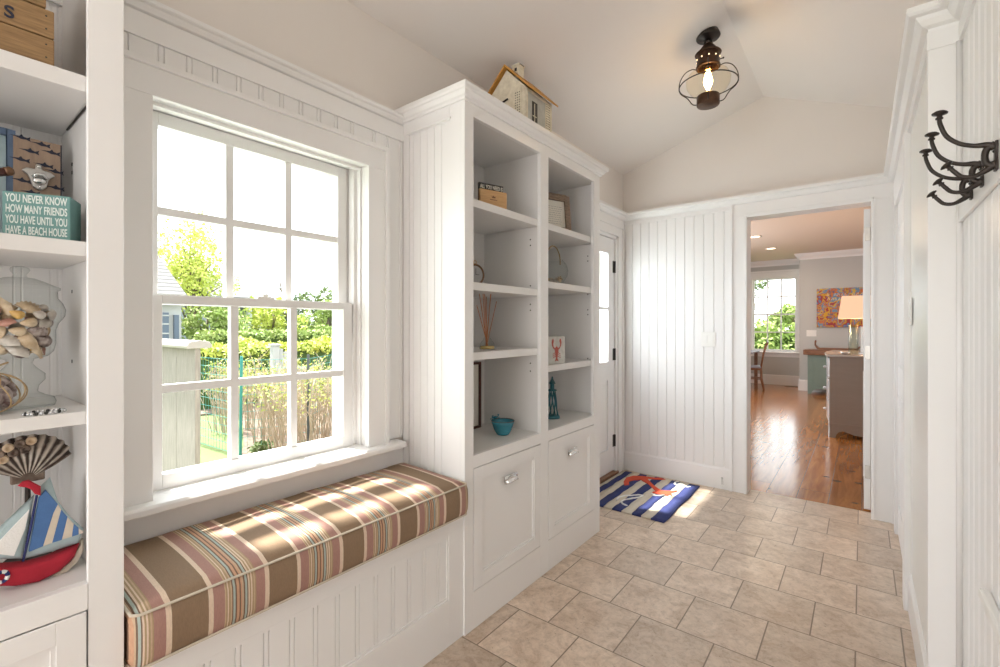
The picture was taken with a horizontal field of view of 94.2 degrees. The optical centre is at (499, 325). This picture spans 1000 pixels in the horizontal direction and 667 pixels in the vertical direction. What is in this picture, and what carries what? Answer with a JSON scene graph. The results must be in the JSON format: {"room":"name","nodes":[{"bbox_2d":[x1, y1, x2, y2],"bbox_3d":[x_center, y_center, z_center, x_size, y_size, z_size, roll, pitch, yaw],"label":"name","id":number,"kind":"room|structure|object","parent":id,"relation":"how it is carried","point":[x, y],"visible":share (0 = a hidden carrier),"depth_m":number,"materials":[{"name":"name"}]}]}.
{"room":"mudroom","nodes":[
{"label":"mudroom","id":0,"kind":"room"},
{"bbox_2d":[156,0,622,440],"bbox_3d":[-0.835,0.090,1.784,0.210,2.920,6.190,0,0,38],"label":"wall","id":1,"kind":"structure","parent":0,"point":[336,41],"depth_m":1.87,"materials":[{"name":"paint"}]},
{"bbox_2d":[33,0,148,505],"bbox_3d":[-1.101,-0.168,1.263,0.010,1.335,0.241,0,0,38],"label":"trim","id":2,"kind":"structure","parent":1,"relation":"attached to","point":[41,290],"depth_m":1.20,"materials":[{"name":"wood"}]},
{"bbox_2d":[47,0,403,141],"bbox_3d":[-1.544,-0.865,0.689,0.018,0.070,3.590,0,0,38],"label":"trim","id":3,"kind":"structure","parent":1,"relation":"attached to","point":[139,24],"depth_m":1.56,"materials":[{"name":"wood"}]},
{"bbox_2d":[149,41,366,139],"bbox_3d":[-0.795,-0.757,1.657,0.010,0.155,0.756,0,0,38],"label":"trim","id":4,"kind":"structure","parent":1,"relation":"attached to","point":[169,57],"depth_m":1.57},
{"bbox_2d":[124,0,403,125],"bbox_3d":[-1.534,-0.919,0.681,0.044,0.038,3.590,0,0,38],"label":"trim","id":5,"kind":"structure","parent":1,"relation":"attached to","point":[155,9],"depth_m":1.57,"materials":[{"name":"wood"}]},
{"bbox_2d":[124,49,406,545],"bbox_3d":[-0.850,-0.076,1.712,0.295,1.383,1.058,0,0,38],"label":"window","id":6,"kind":"structure","parent":1,"relation":"in","point":[157,95],"depth_m":1.60,"materials":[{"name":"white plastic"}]},
{"bbox_2d":[367,129,402,439],"bbox_3d":[-0.503,-0.168,2.031,0.010,1.335,0.193,0,0,38],"label":"trim","id":7,"kind":"structure","parent":1,"relation":"attached to","point":[396,147],"depth_m":2.07,"materials":[{"name":"wood"}]},
{"bbox_2d":[600,218,623,483],"bbox_3d":[0.642,0.201,3.644,0.257,2.099,1.116,0,0,38],"label":"door","id":8,"kind":"structure","parent":1,"relation":"in","point":[611,234],"depth_m":3.92,"materials":[{"name":"white"}]},
{"bbox_2d":[751,373,825,391],"bbox_3d":[4.748,1.145,6.100,6.000,0.210,7.460,0,0,38],"label":"baseboard","id":9,"kind":"structure","parent":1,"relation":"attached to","point":[789,380],"depth_m":9.80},
{"bbox_2d":[751,248,862,267],"bbox_3d":[4.748,-1.340,6.100,6.000,0.120,7.460,0,0,38],"label":"trim","id":10,"kind":"structure","parent":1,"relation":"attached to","point":[850,252],"depth_m":8.91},
{"bbox_2d":[346,0,913,174],"bbox_3d":[-0.055,-1.520,1.114,2.445,0.600,6.290,0,0,38],"label":"ceiling","id":11,"kind":"structure","parent":0,"point":[613,70],"depth_m":2.54,"materials":[{"name":"paint"}]},
{"bbox_2d":[679,26,738,109],"bbox_3d":[1.172,-1.453,2.619,0.310,0.426,0.310,0,0,34],"label":"lantern","id":12,"kind":"object","parent":11,"relation":"attached to","point":[708,58],"visible":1,"depth_m":2.59,"materials":[{"name":"metal"}]},
{"bbox_2d":[423,383,916,666],"bbox_3d":[2.887,1.280,3.709,6.000,0.060,14.000,0,0,38],"label":"floor","id":13,"kind":"structure","parent":0,"point":[754,578],"depth_m":2.27,"materials":[{"name":"tile"}]},
{"bbox_2d":[0,0,123,666],"bbox_3d":[-1.238,0.100,0.758,0.412,2.302,0.915,0,0,38],"label":"bookshelf","id":14,"kind":"object","parent":13,"relation":"on","point":[75,617],"visible":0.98,"depth_m":0.99,"materials":[{"name":"wood"}]},
{"bbox_2d":[0,127,15,232],"bbox_3d":[-1.148,-0.308,0.985,0.018,0.264,0.168,0,0,38],"label":"picture frame","id":15,"kind":"object","parent":14,"relation":"on","point":[6,140],"visible":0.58,"depth_m":1.04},
{"bbox_2d":[0,135,5,232],"bbox_3d":[-1.151,-0.308,0.988,0.006,0.234,0.140,0,0,38],"label":"picture","id":16,"kind":"object","parent":15,"relation":"attached to","point":[2,137],"depth_m":1.04},
{"bbox_2d":[0,362,27,412],"bbox_3d":[-1.028,0.126,0.933,0.094,0.105,0.113,0,0,38],"label":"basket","id":17,"kind":"object","parent":14,"relation":"on","point":[8,389],"visible":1,"depth_m":0.95,"materials":[{"name":"wicker"}]},
{"bbox_2d":[0,0,53,65],"bbox_3d":[-1.118,-0.583,0.858,0.221,0.115,0.400,0,0,38],"label":"wooden crate","id":18,"kind":"object","parent":14,"relation":"on","point":[26,29],"visible":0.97,"depth_m":0.92,"materials":[{"name":"brown"}]},
{"bbox_2d":[0,266,65,409],"bbox_3d":[-1.048,0.023,1.015,0.148,0.307,0.148,0,0,38],"label":"apothecary jar","id":19,"kind":"object","parent":14,"relation":"on","point":[23,266],"visible":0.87,"depth_m":1.03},
{"bbox_2d":[0,297,12,315],"bbox_3d":[-1.039,-0.042,0.977,0.040,0.041,0.014,0,0,-3],"label":"seashell","id":20,"kind":"object","parent":19,"relation":"in","point":[5,306],"visible":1,"depth_m":0.97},
{"bbox_2d":[0,334,20,345],"bbox_3d":[-1.037,0.030,0.975,0.049,0.026,0.015,0,0,-17],"label":"seashell","id":21,"kind":"object","parent":19,"relation":"in","point":[7,340],"visible":1,"depth_m":0.97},
{"bbox_2d":[2,344,29,357],"bbox_3d":[-1.026,0.052,0.985,0.043,0.035,0.015,0,0,-38],"label":"seashell","id":22,"kind":"object","parent":19,"relation":"in","point":[20,350],"visible":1,"depth_m":0.98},
{"bbox_2d":[8,326,26,335],"bbox_3d":[-1.020,0.012,0.987,0.023,0.021,0.024,0,0,5],"label":"seashell","id":23,"kind":"object","parent":19,"relation":"in","point":[18,331],"visible":1,"depth_m":0.98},
{"bbox_2d":[14,301,40,312],"bbox_3d":[-1.012,-0.038,0.999,0.016,0.032,0.048,0,0,23],"label":"seashell","id":24,"kind":"object","parent":19,"relation":"in","point":[29,307],"visible":1,"depth_m":1.00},
{"bbox_2d":[17,332,38,349],"bbox_3d":[-1.011,0.028,0.997,0.015,0.047,0.034,0,0,39],"label":"seashell","id":25,"kind":"object","parent":19,"relation":"in","point":[28,341],"visible":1,"depth_m":0.99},
{"bbox_2d":[27,325,47,336],"bbox_3d":[-1.009,0.012,1.015,0.032,0.029,0.032,0,0,-41],"label":"seashell","id":26,"kind":"object","parent":19,"relation":"in","point":[36,331],"visible":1,"depth_m":1.01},
{"bbox_2d":[35,335,51,347],"bbox_3d":[-1.013,0.033,1.030,0.031,0.029,0.031,0,0,26],"label":"seashell","id":27,"kind":"object","parent":19,"relation":"in","point":[43,342],"visible":0.91,"depth_m":1.02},
{"bbox_2d":[0,434,70,561],"bbox_3d":[-1.076,0.390,1.060,0.080,0.283,0.150,0,0,38],"label":"scallop shell","id":28,"kind":"object","parent":14,"relation":"on","point":[23,457],"visible":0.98,"depth_m":1.05,"materials":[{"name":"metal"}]},
{"bbox_2d":[10,134,63,195],"bbox_3d":[-1.064,-0.306,1.070,0.034,0.257,0.092,0,0,38],"label":"plaque","id":29,"kind":"object","parent":14,"relation":"on","point":[37,164],"visible":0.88,"depth_m":1.07,"materials":[{"name":"brown"}]},
{"bbox_2d":[10,134,30,141],"bbox_3d":[-1.083,-0.427,1.050,0.001,0.013,0.034,0,0,38],"label":"print","id":30,"kind":"object","parent":29,"relation":"on","point":[16,138],"depth_m":1.05,"materials":[{"name":"black"}]},
{"bbox_2d":[12,156,29,162],"bbox_3d":[-1.084,-0.378,1.049,0.001,0.013,0.034,0,0,38],"label":"print","id":31,"kind":"object","parent":29,"relation":"attached to","point":[16,159],"depth_m":1.05,"materials":[{"name":"black"}]},
{"bbox_2d":[12,177,30,183],"bbox_3d":[-1.083,-0.331,1.050,0.001,0.013,0.034,0,0,38],"label":"print","id":32,"kind":"object","parent":29,"relation":"on","point":[16,180],"depth_m":1.05,"materials":[{"name":"black"}]},
{"bbox_2d":[19,148,38,154],"bbox_3d":[-1.075,-0.401,1.061,0.001,0.013,0.034,0,0,38],"label":"print","id":33,"kind":"object","parent":29,"relation":"on","point":[22,151],"depth_m":1.06,"materials":[{"name":"black"}]},
{"bbox_2d":[45,169,63,175],"bbox_3d":[-1.049,-0.364,1.094,0.001,0.013,0.034,0,0,38],"label":"print","id":34,"kind":"object","parent":29,"relation":"on","point":[48,172],"depth_m":1.09,"materials":[{"name":"black"}]},
{"bbox_2d":[0,478,82,585],"bbox_3d":[-0.972,0.429,0.963,0.048,0.226,0.168,0,0,38],"label":"sailboat","id":35,"kind":"object","parent":14,"relation":"on","point":[51,528],"visible":1,"depth_m":0.96,"materials":[{"name":"wood"}]},
{"bbox_2d":[3,191,80,240],"bbox_3d":[-0.962,-0.224,0.980,0.104,0.094,0.067,0,0,-27],"label":"box sign","id":36,"kind":"object","parent":14,"relation":"on","point":[29,214],"visible":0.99,"depth_m":0.95,"materials":[{"name":"teal"}]},
{"bbox_2d":[0,395,85,434],"bbox_3d":[-1.257,0.193,0.766,0.352,0.027,0.842,0,0,38],"label":"shelf","id":37,"kind":"object","parent":14,"relation":"attached to","point":[11,420],"depth_m":0.96,"materials":[{"name":"wood"}]},
{"bbox_2d":[0,233,85,269],"bbox_3d":[-1.257,-0.162,0.766,0.352,0.031,0.842,0,0,38],"label":"shelf","id":38,"kind":"object","parent":14,"relation":"attached to","point":[17,251],"depth_m":0.96,"materials":[{"name":"wood"}]},
{"bbox_2d":[0,49,85,135],"bbox_3d":[-1.257,-0.508,0.766,0.352,0.034,0.842,0,0,38],"label":"shelf","id":39,"kind":"object","parent":14,"relation":"attached to","point":[36,95],"depth_m":0.99,"materials":[{"name":"wood"}]},
{"bbox_2d":[21,408,65,415],"bbox_3d":[-0.931,0.176,0.950,0.043,0.007,0.066,0,0,38],"label":"bracelet","id":40,"kind":"object","parent":14,"relation":"on","point":[29,413],"visible":1,"depth_m":0.95,"materials":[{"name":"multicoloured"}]},
{"bbox_2d":[124,448,462,666],"bbox_3d":[-0.635,0.893,1.562,0.380,0.716,1.095,0,0,38],"label":"window bench","id":41,"kind":"object","parent":13,"relation":"on","point":[402,607],"visible":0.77,"depth_m":1.52,"materials":[{"name":"wood"}]},
{"bbox_2d":[124,463,467,666],"bbox_3d":[-0.612,0.675,1.545,0.405,0.160,1.086,0,0,38],"label":"seat cushion","id":42,"kind":"object","parent":41,"relation":"on","point":[184,587],"visible":0.94,"depth_m":1.30,"materials":[{"name":"fabric"}]},
{"bbox_2d":[394,79,608,635],"bbox_3d":[0.097,0.144,2.461,0.430,2.216,1.306,0,0,38],"label":"bookcase","id":43,"kind":"object","parent":13,"relation":"on","point":[534,489],"visible":0.96,"depth_m":2.22,"materials":[{"name":"white"}]},
{"bbox_2d":[473,362,480,428],"bbox_3d":[-0.181,0.361,2.359,0.016,0.347,0.250,0,0,38],"label":"picture frame","id":44,"kind":"object","parent":43,"relation":"on","point":[476,365],"visible":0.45,"depth_m":2.44,"materials":[{"name":"black wood"}]},
{"bbox_2d":[473,364,477,425],"bbox_3d":[-0.184,0.361,2.361,0.004,0.321,0.226,0,0,38],"label":"picture","id":45,"kind":"object","parent":44,"relation":"attached to","point":[475,366],"depth_m":2.43,"materials":[{"name":"beige paper"}]},
{"bbox_2d":[473,260,483,282],"bbox_3d":[-0.115,-0.243,2.133,0.100,0.116,0.022,0,0,-40],"label":"clock","id":46,"kind":"object","parent":43,"relation":"on","point":[478,272],"visible":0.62,"depth_m":2.13,"materials":[{"name":"brown"}]},
{"bbox_2d":[476,294,496,348],"bbox_3d":[-0.061,-0.031,2.192,0.076,0.282,0.150,0,0,7],"label":"reed diffuser","id":47,"kind":"object","parent":43,"relation":"on","point":[486,346],"visible":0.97,"depth_m":2.20,"materials":[{"name":"brown wood"}]},
{"bbox_2d":[478,182,502,199],"bbox_3d":[-0.043,-0.602,2.197,0.138,0.134,0.013,0,0,-34],"label":"sign","id":48,"kind":"object","parent":43,"relation":"on","point":[480,184],"visible":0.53,"depth_m":2.19,"materials":[{"name":"black"}]},
{"bbox_2d":[479,188,506,208],"bbox_3d":[-0.033,-0.584,2.178,0.150,0.098,0.017,0,0,-34],"label":"wooden block","id":49,"kind":"object","parent":43,"relation":"on","point":[496,198],"visible":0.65,"depth_m":2.17,"materials":[{"name":"brown wood"}]},
{"bbox_2d":[490,414,514,435],"bbox_3d":[0.013,0.488,2.290,0.119,0.092,0.117,0,0,38],"label":"bowl","id":50,"kind":"object","parent":43,"relation":"on","point":[502,426],"visible":1,"depth_m":2.26,"materials":[{"name":"teal ceramic"}]},
{"bbox_2d":[488,63,557,131],"bbox_3d":[0.110,-1.163,2.456,0.286,0.398,0.286,0,0,38],"label":"house","id":51,"kind":"object","parent":43,"relation":"on","point":[510,87],"visible":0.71,"depth_m":2.36,"materials":[{"name":"beige"}]},
{"bbox_2d":[514,86,521,113],"bbox_3d":[0.088,-1.092,2.314,0.044,0.195,0.004,0,0,38],"label":"trellis","id":52,"kind":"object","parent":51,"relation":"hanging from","point":[517,89],"depth_m":2.31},
{"bbox_2d":[548,376,559,418],"bbox_3d":[0.303,0.413,2.701,0.088,0.242,0.088,0,0,38],"label":"lighthouse figurine","id":53,"kind":"object","parent":43,"relation":"on","point":[554,415],"visible":0.91,"depth_m":2.69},
{"bbox_2d":[548,336,564,363],"bbox_3d":[0.299,0.130,2.525,0.150,0.150,0.023,0,0,-44],"label":"tile","id":54,"kind":"structure","parent":43,"relation":"on","point":[556,344],"depth_m":2.52,"materials":[{"name":"ceramic"}]},
{"bbox_2d":[548,192,571,230],"bbox_3d":[0.291,-0.646,2.659,0.270,0.234,0.047,0,0,-30],"label":"picture frame","id":55,"kind":"object","parent":43,"relation":"on","point":[559,214],"visible":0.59,"depth_m":2.69,"materials":[{"name":"brown wood"}]},
{"bbox_2d":[600,471,699,522],"bbox_3d":[1.052,1.240,3.466,0.626,0.018,0.838,0,0,38],"label":"door mat","id":56,"kind":"object","parent":13,"relation":"on","point":[649,497],"visible":0.91,"depth_m":3.40,"materials":[{"name":"white"}]},
{"bbox_2d":[751,350,759,386],"bbox_3d":[4.657,0.875,9.555,1.070,0.750,0.900,0,0,38],"label":"dining table","id":57,"kind":"object","parent":13,"relation":"on","point":[755,352],"visible":0.27,"depth_m":9.53,"materials":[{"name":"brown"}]},
{"bbox_2d":[751,341,768,390],"bbox_3d":[5.022,0.776,9.229,0.547,0.955,0.416,0,0,30],"label":"dining chair","id":58,"kind":"object","parent":13,"relation":"on","point":[753,367],"visible":0.57,"depth_m":9.02,"materials":[{"name":"brown"}]},
{"bbox_2d":[803,349,859,393],"bbox_3d":[6.375,0.843,8.287,1.600,0.815,0.470,0,0,38],"label":"base cabinet","id":59,"kind":"object","parent":13,"relation":"on","point":[817,375],"visible":0.19,"depth_m":8.51,"materials":[{"name":"teal wood"}]},
{"bbox_2d":[815,345,859,350],"bbox_3d":[6.112,0.395,8.421,0.677,0.079,0.180,0,0,38],"label":"tray","id":60,"kind":"object","parent":59,"relation":"attached to","point":[819,348],"depth_m":8.35,"materials":[{"name":"brown wood"}]},
{"bbox_2d":[823,350,863,437],"bbox_3d":[4.299,0.785,5.524,0.722,0.930,1.240,0,0,38],"label":"dresser","id":61,"kind":"object","parent":13,"relation":"on","point":[844,372],"visible":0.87,"depth_m":5.15,"materials":[{"name":"grey wood"}]},
{"bbox_2d":[838,295,862,353],"bbox_3d":[4.189,-0.037,5.332,0.500,0.713,0.320,0,0,38],"label":"table lamp","id":62,"kind":"object","parent":61,"relation":"on","point":[851,307],"visible":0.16,"depth_m":5.31,"materials":[{"name":"fabric"}]},
{"bbox_2d":[623,97,892,212],"bbox_3d":[1.868,-0.215,3.526,1.915,2.930,0.120,0,0,38],"label":"wall","id":63,"kind":"structure","parent":0,"point":[770,143],"depth_m":3.39,"materials":[{"name":"paint"}]},
{"bbox_2d":[624,211,729,468],"bbox_3d":[1.413,0.102,3.798,0.865,1.965,0.010,0,0,38],"label":"wall panel","id":64,"kind":"object","parent":63,"relation":"attached to","point":[677,270],"depth_m":3.77,"materials":[{"name":"wood"}]},
{"bbox_2d":[624,450,729,490],"bbox_3d":[1.410,1.165,3.797,0.860,0.170,0.016,0,0,38],"label":"baseboard","id":65,"kind":"structure","parent":63,"relation":"attached to","point":[690,472],"depth_m":3.76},
{"bbox_2d":[701,332,714,346],"bbox_3d":[1.622,0.105,3.624,0.105,0.115,0.008,0,0,38],"label":"light switch","id":66,"kind":"object","parent":63,"relation":"attached to","point":[707,338],"visible":1,"depth_m":3.62,"materials":[{"name":"white plastic"}]},
{"bbox_2d":[730,182,893,523],"bbox_3d":[2.164,0.171,3.283,0.964,2.162,0.160,0,0,38],"label":"trim","id":67,"kind":"structure","parent":63,"relation":"attached to","point":[880,197],"depth_m":3.04,"materials":[{"name":"wood"}]},
{"bbox_2d":[863,209,870,509],"bbox_3d":[2.696,0.224,3.413,0.049,2.028,0.721,0,0,38],"label":"door","id":68,"kind":"structure","parent":63,"relation":"in","point":[867,212],"depth_m":3.14,"materials":[{"name":"white wood"}]},
{"bbox_2d":[751,265,798,375],"bbox_3d":[5.538,-0.125,10.313,2.070,2.750,0.160,0,0,38],"label":"wall","id":69,"kind":"structure","parent":0,"point":[771,365],"depth_m":9.90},
{"bbox_2d":[751,271,798,357],"bbox_3d":[5.909,-0.242,10.015,1.080,1.804,0.295,0,0,38],"label":"window","id":70,"kind":"structure","parent":69,"relation":"in","point":[790,274],"depth_m":9.95,"materials":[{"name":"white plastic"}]},
{"bbox_2d":[751,206,870,261],"bbox_3d":[4.795,-1.450,6.159,6.000,0.100,7.630,0,0,38],"label":"ceiling","id":71,"kind":"structure","parent":0,"point":[835,230],"depth_m":7.11,"materials":[{"name":"beige"}]},
{"bbox_2d":[799,256,862,379],"bbox_3d":[7.614,-0.125,8.120,3.960,2.750,0.750,0,0,38],"label":"wall","id":72,"kind":"structure","parent":0,"point":[838,272],"depth_m":8.82,"materials":[{"name":"paint"}]},
{"bbox_2d":[817,287,862,326],"bbox_3d":[6.547,-0.340,8.443,1.320,0.730,0.041,0,0,38],"label":"painting","id":73,"kind":"object","parent":72,"relation":"attached to","point":[829,299],"visible":0.42,"depth_m":8.68,"materials":[{"name":"paint"}]},
{"bbox_2d":[913,0,932,6],"bbox_3d":[0.794,-0.125,0.516,0.270,2.750,6.190,0,0,38],"label":"wall","id":74,"kind":"structure","parent":0,"point":[916,2],"depth_m":1.78,"materials":[{"name":"paint"}]},
{"bbox_2d":[600,0,976,230],"bbox_3d":[-0.041,-0.934,1.090,1.895,0.068,6.070,0,0,38],"label":"trim","id":75,"kind":"structure","parent":74,"relation":"attached to","point":[922,19],"depth_m":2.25,"materials":[{"name":"wood"}]},
{"bbox_2d":[894,131,910,610],"bbox_3d":[2.110,0.198,2.450,0.030,2.105,1.050,0,0,38],"label":"door","id":76,"kind":"structure","parent":74,"relation":"in","point":[902,194],"depth_m":2.11,"materials":[{"name":"wood"}]},
{"bbox_2d":[908,573,925,666],"bbox_3d":[0.315,1.165,0.075,0.086,0.170,4.905,0,0,38],"label":"baseboard","id":77,"kind":"structure","parent":74,"relation":"attached to","point":[915,623],"depth_m":1.75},
{"bbox_2d":[911,75,925,645],"bbox_3d":[1.569,0.118,1.735,0.006,1.933,0.745,0,0,38],"label":"trim","id":78,"kind":"structure","parent":74,"relation":"attached to","point":[918,140],"depth_m":1.73,"materials":[{"name":"white wood"}]},
{"bbox_2d":[926,43,955,666],"bbox_3d":[1.359,0.118,1.418,0.085,1.933,0.036,0,0,38],"label":"trim","id":79,"kind":"structure","parent":74,"relation":"attached to","point":[940,62],"depth_m":1.42,"materials":[{"name":"wood"}]},
{"bbox_2d":[956,40,962,666],"bbox_3d":[1.367,0.116,1.383,0.016,1.928,0.015,0,0,38],"label":"trim","id":80,"kind":"structure","parent":74,"relation":"attached to","point":[959,44],"depth_m":1.38,"materials":[{"name":"wood"}]},
{"bbox_2d":[958,129,999,221],"bbox_3d":[0.405,-0.359,0.145,0.010,0.105,3.126,0,0,38],"label":"hook rail","id":81,"kind":"object","parent":74,"relation":"attached to","point":[991,179],"visible":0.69,"depth_m":1.11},
{"bbox_2d":[919,148,972,205],"bbox_3d":[1.183,-0.398,1.234,0.105,0.162,0.028,0,0,38],"label":"coat hook","id":82,"kind":"object","parent":81,"relation":"attached to","point":[969,195],"visible":0.88,"depth_m":1.23,"materials":[{"name":"metal"}]},
{"bbox_2d":[924,132,983,193],"bbox_3d":[1.098,-0.398,1.125,0.105,0.162,0.028,0,0,38],"label":"coat hook","id":83,"kind":"object","parent":81,"relation":"attached to","point":[975,165],"visible":0.94,"depth_m":1.12,"materials":[{"name":"metal"}]},
{"bbox_2d":[931,110,998,178],"bbox_3d":[1.009,-0.398,1.010,0.105,0.162,0.028,0,0,38],"label":"coat hook","id":84,"kind":"object","parent":81,"relation":"attached to","point":[989,165],"visible":1,"depth_m":1.00,"materials":[{"name":"metal"}]},
{"bbox_2d":[963,0,999,666],"bbox_3d":[0.110,0.117,-0.250,0.010,1.935,4.140,0,0,38],"label":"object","id":85,"kind":"structure","parent":74,"relation":"attached to","point":[981,40],"depth_m":1.16,"materials":[{"name":"wood"}]},
{"bbox_2d":[978,588,999,644],"bbox_3d":[0.344,0.622,0.077,0.021,0.026,2.545,0,0,38],"label":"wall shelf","id":86,"kind":"object","parent":74,"relation":"attached to","point":[992,611],"visible":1,"depth_m":1.00,"materials":[{"name":"white wood"}]},
{"label":"outside","id":87,"kind":"structure","parent":0,"visible":0},
{"bbox_3d":[16.033,1.650,20.595,28.000,0.200,27.800,0,0,38],"label":"garden","id":88,"kind":"object","parent":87,"visible":0},
{"bbox_2d":[755,317,794,349],"bbox_3d":[11.165,0.728,15.994,8.712,2.148,2.193,0,0,38],"label":"hedge","id":89,"kind":"object","parent":88,"relation":"on","point":[788,339],"visible":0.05,"depth_m":16.36,"materials":[{"name":"green"}]},
{"bbox_2d":[766,303,794,331],"bbox_3d":[12.905,0.186,20.091,2.658,2.737,2.614,0,0,-28],"label":"tree","id":90,"kind":"object","parent":88,"relation":"on","point":[786,308],"visible":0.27,"depth_m":19.88,"materials":[{"name":"green plant"}]},
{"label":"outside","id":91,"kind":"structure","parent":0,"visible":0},
{"bbox_2d":[201,414,242,463],"bbox_3d":[-14.091,1.650,11.096,32.130,0.200,24.200,0,0,38],"label":"lawn","id":92,"kind":"structure","parent":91,"point":[208,453],"depth_m":6.19,"materials":[{"name":"green plant"}]},
{"bbox_2d":[158,255,186,338],"bbox_3d":[-11.797,-0.230,8.411,4.850,3.560,9.180,0,0,38],"label":"house","id":93,"kind":"structure","parent":92,"relation":"on","point":[167,284],"depth_m":10.52,"materials":[{"name":"grey"}]},
{"bbox_2d":[173,315,178,338],"bbox_3d":[-7.337,0.250,10.534,0.080,1.000,0.090,0,0,38],"label":"shutter","id":94,"kind":"object","parent":93,"relation":"hanging from","point":[175,317],"depth_m":10.51,"materials":[{"name":"blue"}]},
{"bbox_2d":[162,339,211,471],"bbox_3d":[-3.197,0.815,3.776,3.875,1.470,0.129,0,0,38],"label":"privacy fence","id":95,"kind":"object","parent":92,"relation":"on","point":[181,359],"visible":0.11,"depth_m":2.71,"materials":[{"name":"wood"}]},
{"bbox_2d":[158,208,239,339],"bbox_3d":[-9.943,-1.194,14.731,3.633,5.494,3.003,0,0,44],"label":"leafy tree","id":96,"kind":"object","parent":92,"relation":"on","point":[193,272],"visible":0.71,"depth_m":14.38,"materials":[{"name":"green plant"}]},
{"bbox_2d":[181,295,252,339],"bbox_3d":[-7.915,0.352,12.832,1.817,2.404,1.914,0,0,38],"label":"tree","id":97,"kind":"object","parent":92,"relation":"on","point":[219,319],"visible":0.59,"depth_m":12.43,"materials":[{"name":"green plant"}]},
{"bbox_2d":[181,274,270,339],"bbox_3d":[-12.011,-0.350,20.629,4.500,3.800,3.000,0,0,38],"label":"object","id":98,"kind":"structure","parent":92,"relation":"on","point":[248,287],"depth_m":19.80,"materials":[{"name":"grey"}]},
{"bbox_2d":[191,328,331,349],"bbox_3d":[-5.334,0.803,13.846,1.525,1.630,7.144,0,0,38],"label":"hedge","id":99,"kind":"object","parent":92,"relation":"on","point":[270,335],"visible":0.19,"depth_m":12.07,"materials":[{"name":"green"}]},
{"bbox_2d":[200,335,331,409],"bbox_3d":[-3.995,0.916,10.839,1.275,1.460,6.266,0,0,38],"label":"hedge","id":100,"kind":"object","parent":92,"relation":"on","point":[320,347],"visible":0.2,"depth_m":9.26,"materials":[{"name":"green"}]},
{"bbox_2d":[201,355,330,455],"bbox_3d":[-3.612,0.950,6.507,3.840,1.201,2.572,0,0,-22],"label":"wire fence","id":101,"kind":"object","parent":92,"relation":"on","point":[241,394],"visible":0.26,"depth_m":5.60,"materials":[{"name":"teal"}]},
{"bbox_2d":[201,397,331,454],"bbox_3d":[-2.908,1.535,9.044,7.300,0.030,8.300,0,0,38],"label":"mulch bed","id":102,"kind":"object","parent":92,"relation":"on","point":[250,436],"visible":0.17,"depth_m":6.89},
{"bbox_2d":[201,360,265,434],"bbox_3d":[-3.919,0.964,6.765,1.028,1.118,1.027,0,0,38],"label":"shrub","id":103,"kind":"object","parent":102,"relation":"on","point":[225,373],"visible":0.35,"depth_m":6.65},
{"bbox_2d":[204,348,269,415],"bbox_3d":[-4.635,0.950,8.090,1.029,1.145,0.875,0,0,38],"label":"shrub","id":104,"kind":"object","parent":102,"relation":"on","point":[213,369],"visible":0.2,"depth_m":7.99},
{"bbox_2d":[246,439,273,452],"bbox_3d":[-2.816,1.436,5.507,0.316,0.196,0.325,0,0,-3],"label":"leafy plant","id":105,"kind":"object","parent":102,"relation":"on","point":[256,447],"visible":0.68,"depth_m":5.43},
{"bbox_2d":[226,355,311,442],"bbox_3d":[-3.045,0.962,6.180,1.071,1.122,0.945,0,0,-12],"label":"shrub","id":106,"kind":"object","parent":102,"relation":"on","point":[264,372],"visible":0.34,"depth_m":6.09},
{"bbox_2d":[246,352,301,422],"bbox_3d":[-3.536,0.960,7.505,0.965,1.125,0.853,0,0,-33],"label":"shrub","id":107,"kind":"object","parent":102,"relation":"on","point":[283,385],"visible":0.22,"depth_m":7.44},
{"bbox_2d":[268,344,305,409],"bbox_3d":[-3.833,0.935,8.408,0.160,1.230,0.640,0,0,38],"label":"post","id":108,"kind":"object","parent":102,"relation":"on","point":[276,352],"visible":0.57,"depth_m":8.20,"materials":[{"name":"grey"}]},
{"bbox_2d":[243,356,331,449],"bbox_3d":[-2.438,0.952,5.504,0.945,1.141,1.006,0,0,38],"label":"shrub","id":109,"kind":"object","parent":102,"relation":"on","point":[281,427],"visible":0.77,"depth_m":5.40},
{"bbox_2d":[276,358,331,434],"bbox_3d":[-2.790,0.962,6.699,0.919,1.121,0.916,0,0,-30],"label":"shrub","id":110,"kind":"object","parent":102,"relation":"on","point":[285,358],"visible":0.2,"depth_m":6.71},
{"bbox_2d":[277,356,331,442],"bbox_3d":[-2.391,0.965,5.947,0.889,1.116,0.967,0,0,38],"label":"shrub","id":111,"kind":"object","parent":102,"relation":"on","point":[327,430],"visible":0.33,"depth_m":5.87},
{"bbox_2d":[311,352,331,415],"bbox_3d":[-2.886,0.972,8.138,0.873,1.101,0.933,0,0,-28],"label":"shrub","id":112,"kind":"object","parent":102,"relation":"on","point":[313,352],"visible":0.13,"depth_m":7.98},
{"bbox_2d":[240,295,308,334],"bbox_3d":[-7.383,0.287,15.011,1.770,2.532,2.023,0,0,6],"label":"leafy tree","id":113,"kind":"object","parent":92,"relation":"on","point":[268,321],"visible":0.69,"depth_m":14.78,"materials":[{"name":"green plant"}]},
{"bbox_2d":[268,292,316,328],"bbox_3d":[-8.825,0.022,20.503,2.462,3.064,2.133,0,0,28],"label":"tree","id":114,"kind":"object","parent":92,"relation":"on","point":[295,297],"visible":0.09,"depth_m":20.46,"materials":[{"name":"green plant"}]},
{"bbox_2d":[296,285,331,329],"bbox_3d":[-6.802,-0.081,19.507,2.303,3.269,3.477,0,0,2],"label":"tree","id":115,"kind":"object","parent":92,"relation":"on","point":[318,297],"visible":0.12,"depth_m":18.37,"materials":[{"name":"green plant"}]},
{"bbox_2d":[297,297,331,329],"bbox_3d":[-6.709,0.227,17.658,2.244,2.654,1.851,0,0,44],"label":"tree","id":116,"kind":"object","parent":92,"relation":"on","point":[321,322],"visible":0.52,"depth_m":17.40,"materials":[{"name":"green plant"}]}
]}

